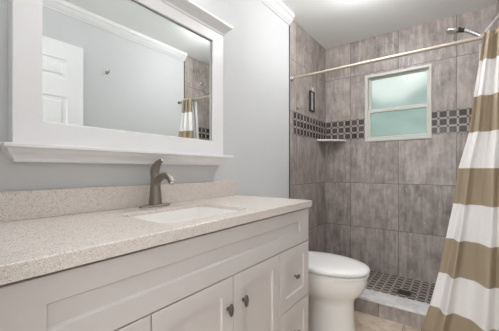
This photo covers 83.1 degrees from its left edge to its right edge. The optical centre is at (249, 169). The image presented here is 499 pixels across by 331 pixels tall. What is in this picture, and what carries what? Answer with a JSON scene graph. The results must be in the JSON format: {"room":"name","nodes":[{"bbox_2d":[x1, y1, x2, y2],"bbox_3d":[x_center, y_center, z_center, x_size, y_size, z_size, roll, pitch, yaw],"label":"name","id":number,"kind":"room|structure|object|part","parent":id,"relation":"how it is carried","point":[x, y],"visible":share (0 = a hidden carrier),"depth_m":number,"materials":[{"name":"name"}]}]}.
{"room":"bathroom","nodes":[
{"label":"bathroom","id":0,"kind":"room"},
{"bbox_2d":[0,0,325,252],"bbox_3d":[-0.068,-0.098,2.026,0.110,2.520,3.196,0,0,37],"label":"wall","id":1,"kind":"structure","parent":0,"point":[256,49],"depth_m":2.07,"materials":[{"name":"grey paint"}]},
{"bbox_2d":[0,0,233,164],"bbox_3d":[-0.460,-0.449,1.320,0.099,0.847,1.086,0,0,37],"label":"wall mirror","id":2,"kind":"object","parent":1,"relation":"attached to","point":[90,81],"visible":1,"depth_m":1.20,"materials":[{"name":"white paint"}]},
{"bbox_3d":[-0.488,-0.464,1.335,0.024,0.602,0.857,0,0,37],"label":"glass","id":3,"kind":"part","parent":2,"relation":"part of","materials":[{"name":"mirror"}]},
{"bbox_3d":[-0.461,-0.845,1.321,0.097,0.055,1.077,0,0,37],"label":"crown","id":4,"kind":"part","parent":2,"relation":"part of","materials":[{"name":"white paint"}]},
{"bbox_2d":[0,180,236,221],"bbox_3d":[-0.494,0.122,1.339,0.020,0.098,1.360,0,0,37],"label":"backsplash","id":5,"kind":"structure","parent":1,"relation":"attached to","point":[28,204],"depth_m":1.14,"materials":[{"name":"beige stone"}]},
{"bbox_2d":[260,0,294,24],"bbox_3d":[-0.256,-1.318,1.632,0.056,0.080,2.119,0,0,37],"label":"trim","id":6,"kind":"structure","parent":1,"relation":"attached to","point":[276,6],"depth_m":2.31,"materials":[{"name":"white paint"}]},
{"bbox_2d":[289,25,289,198],"bbox_3d":[0.355,-0.147,2.500,0.006,2.259,0.010,0,0,37],"label":"trim","id":7,"kind":"structure","parent":1,"relation":"attached to","point":[289,25],"depth_m":2.49,"materials":[{"name":"tile"}]},
{"bbox_2d":[293,111,325,138],"bbox_3d":[0.631,-0.425,2.874,0.004,0.212,0.782,0,0,37],"label":"trim","id":8,"kind":"structure","parent":1,"relation":"attached to","point":[303,125],"depth_m":2.81,"materials":[{"name":"tile"}]},
{"bbox_2d":[309,88,314,111],"bbox_3d":[0.637,-0.712,2.865,0.023,0.245,0.100,0,0,37],"label":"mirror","id":9,"kind":"object","parent":1,"relation":"attached to","point":[311,93],"visible":1,"depth_m":2.86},
{"bbox_3d":[0.633,-0.691,2.870,0.011,0.187,0.083,0,0,37],"label":"glass","id":10,"kind":"part","parent":9,"relation":"part of","materials":[{"name":"mirror"}]},
{"bbox_2d":[317,139,345,142],"bbox_3d":[0.882,-0.310,3.017,0.228,0.016,0.245,0,0,37],"label":"corner shelf","id":11,"kind":"object","parent":1,"relation":"attached to","point":[320,140],"visible":1,"depth_m":2.98,"materials":[{"name":"white stone"}]},
{"bbox_2d":[290,36,482,81],"bbox_3d":[0.963,-0.816,2.099,1.459,0.052,0.052,0,0,37],"label":"shower rod","id":12,"kind":"object","parent":1,"relation":"attached to","point":[292,78],"visible":1,"depth_m":2.03,"materials":[{"name":"metal"}]},
{"bbox_2d":[421,28,498,330],"bbox_3d":[1.256,0.100,1.654,0.437,1.875,0.406,0,0,37],"label":"shower curtain","id":13,"kind":"object","parent":12,"relation":"hanging from","point":[465,297],"visible":1,"depth_m":1.67,"materials":[{"name":"beige fabric"}]},
{"bbox_2d":[354,298,425,328],"bbox_3d":[0.984,1.040,2.127,1.460,0.124,0.151,0,0,37],"label":"trim","id":14,"kind":"structure","parent":1,"relation":"attached to","point":[400,316],"depth_m":2.02,"materials":[{"name":"grey tile"}]},
{"bbox_2d":[357,288,429,315],"bbox_3d":[0.983,0.968,2.126,1.460,0.020,0.173,0,0,37],"label":"trim","id":15,"kind":"structure","parent":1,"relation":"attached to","point":[410,305],"depth_m":2.04,"materials":[{"name":"white stone"}]},
{"bbox_2d":[354,310,420,330],"bbox_3d":[0.281,1.122,1.179,1.460,0.080,2.249,0,0,37],"label":"floor","id":16,"kind":"structure","parent":0,"point":[363,321],"depth_m":1.97,"materials":[{"name":"stone"}]},
{"bbox_2d":[0,208,307,330],"bbox_3d":[-0.274,0.648,1.180,0.558,0.868,1.346,0,0,37],"label":"vanity cabinet","id":17,"kind":"object","parent":16,"relation":"on","point":[251,276],"visible":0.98,"depth_m":0.88,"materials":[{"name":"white paint"}]},
{"bbox_3d":[-0.377,0.542,0.633,0.019,0.293,0.342,0,0,37],"label":"drawer","id":18,"kind":"part","parent":17,"relation":"part of","materials":[{"name":"white paint"}]},
{"bbox_2d":[0,195,311,284],"bbox_3d":[-0.281,0.189,1.180,0.552,0.034,1.360,0,0,37],"label":"countertop","id":19,"kind":"structure","parent":17,"relation":"on","point":[29,248],"depth_m":0.80,"materials":[{"name":"beige stone"}]},
{"bbox_2d":[139,159,174,207],"bbox_3d":[-0.423,0.061,1.276,0.146,0.220,0.166,0,0,-23],"label":"faucet","id":20,"kind":"object","parent":19,"relation":"on","point":[155,199],"visible":1,"depth_m":1.28,"materials":[{"name":"silver metal"}]},
{"bbox_3d":[-0.436,0.167,1.306,0.068,0.009,0.164,0,0,37],"label":"plate","id":21,"kind":"part","parent":20,"relation":"part of","materials":[{"name":"silver metal"}]},
{"bbox_3d":[-0.424,-0.008,1.297,0.080,0.082,0.040,0,0,37],"label":"lever","id":22,"kind":"part","parent":20,"relation":"part of","materials":[{"name":"silver metal"}]},
{"bbox_3d":[-0.387,0.048,1.270,0.140,0.070,0.034,0,0,37],"label":"spout","id":23,"kind":"part","parent":20,"relation":"part of","materials":[{"name":"silver metal"}]},
{"bbox_2d":[131,207,238,222],"bbox_3d":[-0.247,0.267,1.145,0.342,0.162,0.473,0,0,37],"label":"sink","id":24,"kind":"object","parent":19,"relation":"in","point":[180,215],"visible":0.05,"depth_m":1.30,"materials":[{"name":"white ceramic"}]},
{"bbox_3d":[-0.171,0.685,0.912,0.019,0.579,0.344,0,0,37],"label":"door","id":25,"kind":"part","parent":17,"relation":"part of","materials":[{"name":"white paint"}]},
{"bbox_3d":[-0.069,0.506,1.012,0.028,0.047,0.022,0,0,37],"label":"knob","id":26,"kind":"part","parent":17,"relation":"part of","materials":[{"name":"silver metal"}]},
{"bbox_3d":[-0.015,0.506,1.084,0.028,0.047,0.022,0,0,37],"label":"knob","id":27,"kind":"part","parent":17,"relation":"part of","materials":[{"name":"silver metal"}]},
{"bbox_3d":[0.034,0.685,1.188,0.019,0.579,0.334,0,0,37],"label":"door","id":28,"kind":"part","parent":17,"relation":"part of","materials":[{"name":"white paint"}]},
{"bbox_3d":[0.229,0.542,1.451,0.019,0.293,0.313,0,0,37],"label":"drawer","id":29,"kind":"part","parent":17,"relation":"part of","materials":[{"name":"white paint"}]},
{"bbox_3d":[0.229,0.833,1.451,0.019,0.282,0.313,0,0,37],"label":"drawer","id":30,"kind":"part","parent":17,"relation":"part of","materials":[{"name":"white paint"}]},
{"bbox_2d":[308,251,369,330],"bbox_3d":[0.437,0.693,1.968,0.761,0.777,0.452,0,0,37],"label":"toilet","id":31,"kind":"object","parent":16,"relation":"on","point":[335,281],"visible":0.47,"depth_m":1.77,"materials":[{"name":"white ceramic"}]},
{"bbox_3d":[0.494,0.876,1.926,0.592,0.411,0.366,0,0,37],"label":"bowl","id":32,"kind":"part","parent":31,"relation":"part of","materials":[{"name":"white ceramic"}]},
{"bbox_3d":[0.518,0.664,1.908,0.552,0.012,0.378,0,0,37],"label":"seat","id":33,"kind":"part","parent":31,"relation":"part of","materials":[{"name":"white plastic"}]},
{"bbox_3d":[0.518,0.634,1.908,0.559,0.049,0.386,0,0,37],"label":"lid","id":34,"kind":"part","parent":31,"relation":"part of","materials":[{"name":"white plastic"}]},
{"bbox_2d":[280,0,497,48],"bbox_3d":[0.116,-1.398,0.838,2.800,0.080,4.886,0,0,37],"label":"ceiling","id":35,"kind":"structure","parent":0,"point":[332,23],"depth_m":2.47,"materials":[{"name":"paint"}]},
{"bbox_2d":[366,271,434,303],"bbox_3d":[1.237,1.104,2.469,1.460,0.116,0.711,0,0,37],"label":"floor","id":36,"kind":"structure","parent":0,"point":[422,291],"depth_m":2.52,"materials":[{"name":"tile"}]},
{"bbox_2d":[396,289,412,296],"bbox_3d":[1.313,1.045,2.387,0.110,0.002,0.110,0,0,37],"label":"shower drain","id":37,"kind":"object","parent":36,"relation":"on","point":[399,291],"visible":1,"depth_m":2.39,"materials":[{"name":"metal"}]},
{"bbox_2d":[326,5,496,283],"bbox_3d":[1.481,-0.098,2.799,1.460,2.520,0.110,0,0,37],"label":"wall","id":38,"kind":"structure","parent":0,"point":[389,204],"depth_m":2.75,"materials":[{"name":"grey tile"}]},
{"bbox_2d":[365,64,431,141],"bbox_3d":[1.461,-0.626,2.790,0.584,0.684,0.099,0,0,37],"label":"window","id":39,"kind":"structure","parent":38,"relation":"in","point":[398,103],"depth_m":2.77,"materials":[{"name":"white plastic"}]},
{"bbox_3d":[1.451,-0.461,2.769,0.532,0.303,0.030,0,0,37],"label":"sash","id":40,"kind":"part","parent":39,"relation":"part of","materials":[{"name":"white plastic"}]},
{"bbox_3d":[1.452,-0.456,2.769,0.494,0.249,0.004,0,0,37],"label":"pane","id":41,"kind":"part","parent":39,"relation":"part of","materials":[{"name":"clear glass"}]},
{"bbox_3d":[1.470,-0.766,2.795,0.532,0.352,0.030,0,0,37],"label":"sash","id":42,"kind":"part","parent":39,"relation":"part of","materials":[{"name":"white plastic"}]},
{"bbox_3d":[1.471,-0.774,2.795,0.498,0.312,0.004,0,0,37],"label":"pane","id":43,"kind":"part","parent":39,"relation":"part of","materials":[{"name":"clear glass"}]},
{"bbox_2d":[326,107,471,139],"bbox_3d":[1.447,-0.425,2.753,1.452,0.212,0.004,0,0,37],"label":"trim","id":44,"kind":"structure","parent":38,"relation":"attached to","point":[453,120],"depth_m":2.57,"materials":[{"name":"tile"}]},
{"bbox_2d":[497,0,498,28],"bbox_3d":[1.857,-0.098,1.988,0.110,2.520,0.967,0,0,37],"label":"wall","id":45,"kind":"structure","parent":0,"point":[498,0],"depth_m":2.27,"materials":[{"name":"grey tile"}]},
{"bbox_2d":[445,13,498,36],"bbox_3d":[1.563,-1.002,1.954,0.340,0.212,0.088,0,0,37],"label":"shower","id":46,"kind":"object","parent":45,"relation":"attached to","point":[452,30],"visible":0.87,"depth_m":1.97,"materials":[{"name":"silver metal"}]},
{"bbox_3d":[1.558,-0.947,1.957,0.117,0.093,0.030,0,0,37],"label":"handle","id":47,"kind":"part","parent":46,"relation":"part of","materials":[{"name":"silver metal"}]},
{"bbox_3d":[1.647,-1.001,1.891,0.130,0.165,0.023,0,0,37],"label":"arm","id":48,"kind":"part","parent":46,"relation":"part of","materials":[{"name":"silver metal"}]}
]}

